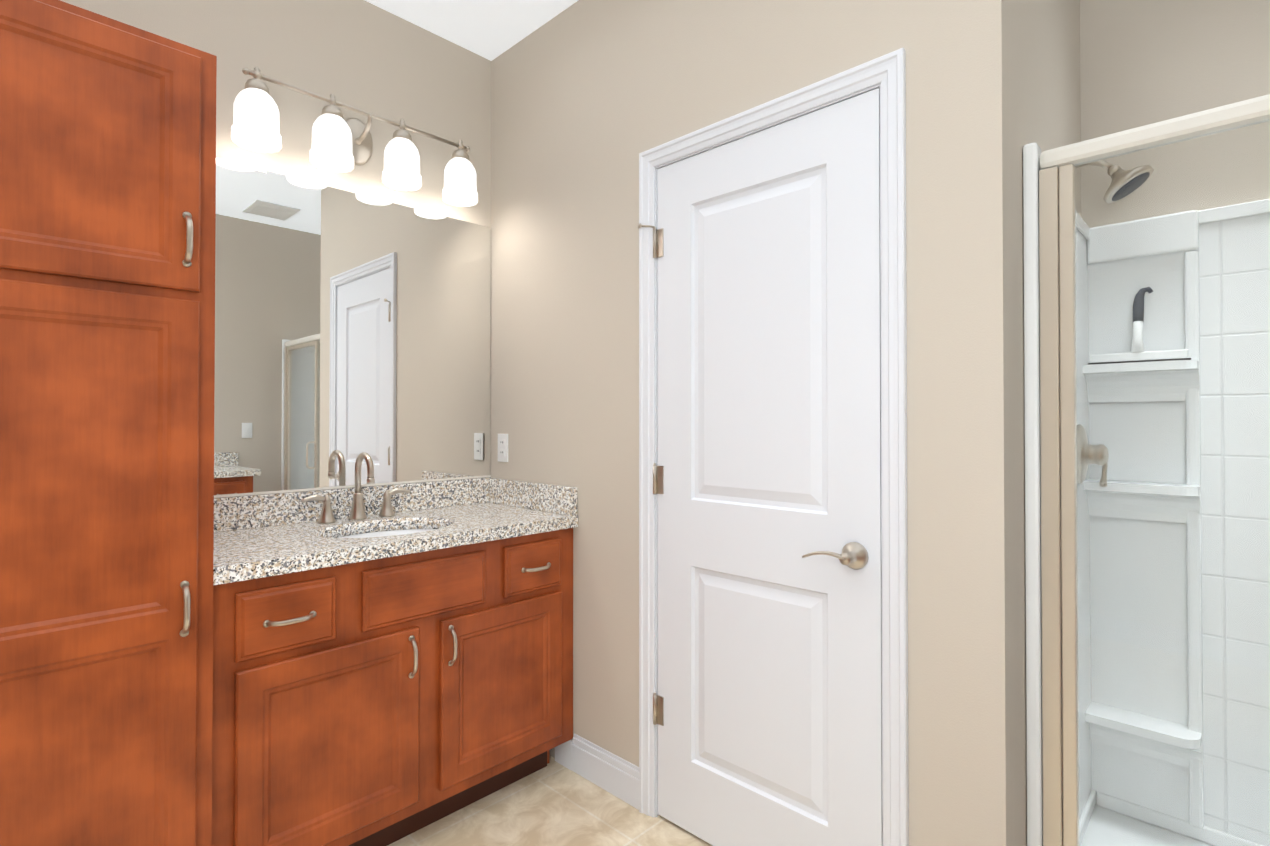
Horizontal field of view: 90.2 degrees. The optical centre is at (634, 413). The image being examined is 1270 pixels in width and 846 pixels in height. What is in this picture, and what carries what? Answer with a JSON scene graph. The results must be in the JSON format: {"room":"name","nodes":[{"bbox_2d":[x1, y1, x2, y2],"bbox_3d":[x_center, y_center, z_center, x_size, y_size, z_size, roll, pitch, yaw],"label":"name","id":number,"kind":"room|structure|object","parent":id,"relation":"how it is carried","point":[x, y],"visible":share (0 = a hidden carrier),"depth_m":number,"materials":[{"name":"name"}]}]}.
{"room":"bathroom","nodes":[
{"label":"bathroom","id":0,"kind":"room"},
{"bbox_2d":[60,0,487,497],"bbox_3d":[-1.231,-0.110,2.074,0.120,2.755,3.750,-1,-1,44],"label":"wall","id":1,"kind":"structure","parent":0,"point":[374,60],"depth_m":2.22,"materials":[{"name":"beige paint"}]},
{"bbox_2d":[214,158,490,497],"bbox_3d":[-0.984,-0.264,2.239,0.007,1.043,1.104,-1,-1,44],"label":"mirror","id":2,"kind":"object","parent":1,"relation":"attached to","point":[350,327],"visible":0.81,"depth_m":2.20,"materials":[{"name":"silver mirror"}]},
{"bbox_2d":[231,66,477,206],"bbox_3d":[-0.924,-0.932,2.182,0.182,0.236,0.822,-1,-1,44],"label":"sconce","id":3,"kind":"object","parent":1,"relation":"attached to","point":[340,144],"visible":1,"depth_m":2.10,"materials":[{"name":"white glass"}]},
{"bbox_2d":[365,0,577,60],"bbox_3d":[-0.052,-1.523,0.955,3.390,0.050,3.750,-1,-1,44],"label":"ceiling","id":4,"kind":"structure","parent":0,"point":[490,30],"depth_m":2.37,"materials":[{"name":"white paint"}]},
{"bbox_2d":[387,755,711,845],"bbox_3d":[-0.052,1.282,0.928,3.390,0.050,3.750,-1,-1,44],"label":"floor","id":5,"kind":"structure","parent":0,"point":[553,802],"depth_m":1.97,"materials":[{"name":"tile"}]},
{"bbox_2d":[0,0,216,845],"bbox_3d":[-1.305,0.219,1.457,0.620,2.085,0.457,-1,-1,44],"label":"tall cabinet","id":6,"kind":"object","parent":5,"relation":"on","point":[107,235],"visible":1,"depth_m":1.30,"materials":[{"name":"brown wood"}]},
{"bbox_2d":[212,528,572,845],"bbox_3d":[-0.774,0.834,2.030,0.585,0.866,1.101,-1,-1,44],"label":"bathroom vanity","id":7,"kind":"object","parent":5,"relation":"on","point":[383,701],"visible":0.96,"depth_m":1.76,"materials":[{"name":"brown wood"}]},
{"bbox_2d":[213,477,577,584],"bbox_3d":[-0.786,0.328,2.043,0.556,0.142,1.106,-1,-1,44],"label":"countertop","id":8,"kind":"structure","parent":7,"relation":"on","point":[261,536],"depth_m":2.05,"materials":[{"name":"stone"}]},
{"bbox_2d":[301,452,409,523],"bbox_3d":[-0.920,0.244,2.141,0.143,0.230,0.367,-1,-1,44],"label":"faucet","id":9,"kind":"object","parent":8,"relation":"on","point":[357,512],"visible":1,"depth_m":2.15,"materials":[{"name":"silver metal"}]},
{"bbox_2d":[339,529,434,537],"bbox_3d":[-0.786,0.524,2.010,0.356,0.250,0.464,-1,-1,44],"label":"sink","id":10,"kind":"object","parent":8,"relation":"in","point":[386,533],"visible":0.06,"depth_m":2.17,"materials":[{"name":"white ceramic"}]},
{"bbox_2d":[1079,790,1262,845],"bbox_3d":[1.568,1.190,1.242,1.243,0.140,0.814,-1,-1,44],"label":"shower base","id":11,"kind":"object","parent":5,"relation":"on","point":[1090,831],"depth_m":1.80,"materials":[{"name":"white plastic"}]},
{"bbox_2d":[488,0,1027,845],"bbox_3d":[0.143,-0.111,2.023,1.874,2.755,0.140,-1,-1,44],"label":"wall","id":12,"kind":"structure","parent":0,"point":[561,120],"depth_m":1.64,"materials":[{"name":"beige paint"}]},
{"bbox_2d":[498,434,507,461],"bbox_3d":[-0.538,0.137,2.570,0.070,0.114,0.008,-1,-1,44],"label":"outlet","id":13,"kind":"object","parent":12,"relation":"attached to","point":[502,447],"visible":1,"depth_m":2.56,"materials":[{"name":"white plastic"}]},
{"bbox_2d":[555,733,638,809],"bbox_3d":[-0.136,1.203,2.173,0.426,0.130,0.011,-1,-1,44],"label":"baseboard","id":14,"kind":"structure","parent":12,"relation":"attached to","point":[610,772],"depth_m":2.13,"materials":[{"name":"white paint"}]},
{"bbox_2d":[638,88,882,845],"bbox_3d":[0.301,0.237,1.753,0.753,2.030,0.100,-1,-1,44],"label":"door","id":15,"kind":"structure","parent":12,"relation":"in","point":[767,709],"depth_m":1.71,"materials":[{"name":"white paint"}]},
{"bbox_2d":[639,48,908,845],"bbox_3d":[0.361,0.362,1.783,0.838,2.406,0.137,-1,-1,44],"label":"door frame","id":16,"kind":"structure","parent":12,"relation":"attached to","point":[885,74],"depth_m":1.49,"materials":[{"name":"white paint"}]},
{"bbox_2d":[1039,94,1269,845],"bbox_3d":[1.334,0.259,1.008,1.183,1.714,0.095,-1,-1,44],"label":"shower door frame","id":17,"kind":"object","parent":12,"relation":"attached to","point":[1059,514],"visible":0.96,"depth_m":1.39,"materials":[{"name":"beige metal"}]},
{"bbox_2d":[1028,0,1087,224],"bbox_3d":[1.098,-0.113,1.751,0.120,2.755,0.750,-1,-1,44],"label":"wall","id":18,"kind":"structure","parent":0,"point":[1057,29],"depth_m":1.76,"materials":[{"name":"beige paint"}]},
{"bbox_2d":[1075,160,1152,202],"bbox_3d":[1.352,-0.681,1.797,0.188,0.158,0.124,-1,-1,44],"label":"shower head","id":19,"kind":"object","parent":18,"relation":"attached to","point":[1111,197],"depth_m":1.76},
{"bbox_2d":[1088,0,1269,227],"bbox_3d":[1.838,-0.114,1.644,1.336,2.755,0.120,-1,-1,44],"label":"wall","id":20,"kind":"structure","parent":0,"point":[1150,61],"depth_m":1.83,"materials":[{"name":"beige paint"}]},
{"bbox_2d":[1023,142,1269,845],"bbox_3d":[1.590,0.261,1.274,1.243,1.756,0.748,-1,-1,44],"label":"shower surround","id":21,"kind":"object","parent":20,"relation":"attached to","point":[1031,156],"visible":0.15,"depth_m":1.76,"materials":[{"name":"white plastic"}]},
{"bbox_2d":[1077,424,1108,487],"bbox_3d":[1.296,0.117,1.788,0.068,0.178,0.172,-1,-1,44],"label":"shower valve","id":22,"kind":"object","parent":21,"relation":"attached to","point":[1087,447],"depth_m":1.77,"materials":[{"name":"silver metal"}]},
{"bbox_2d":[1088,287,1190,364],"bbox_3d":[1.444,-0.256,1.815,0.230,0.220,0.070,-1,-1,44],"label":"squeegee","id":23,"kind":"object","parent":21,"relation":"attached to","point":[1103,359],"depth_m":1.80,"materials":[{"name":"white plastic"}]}
]}

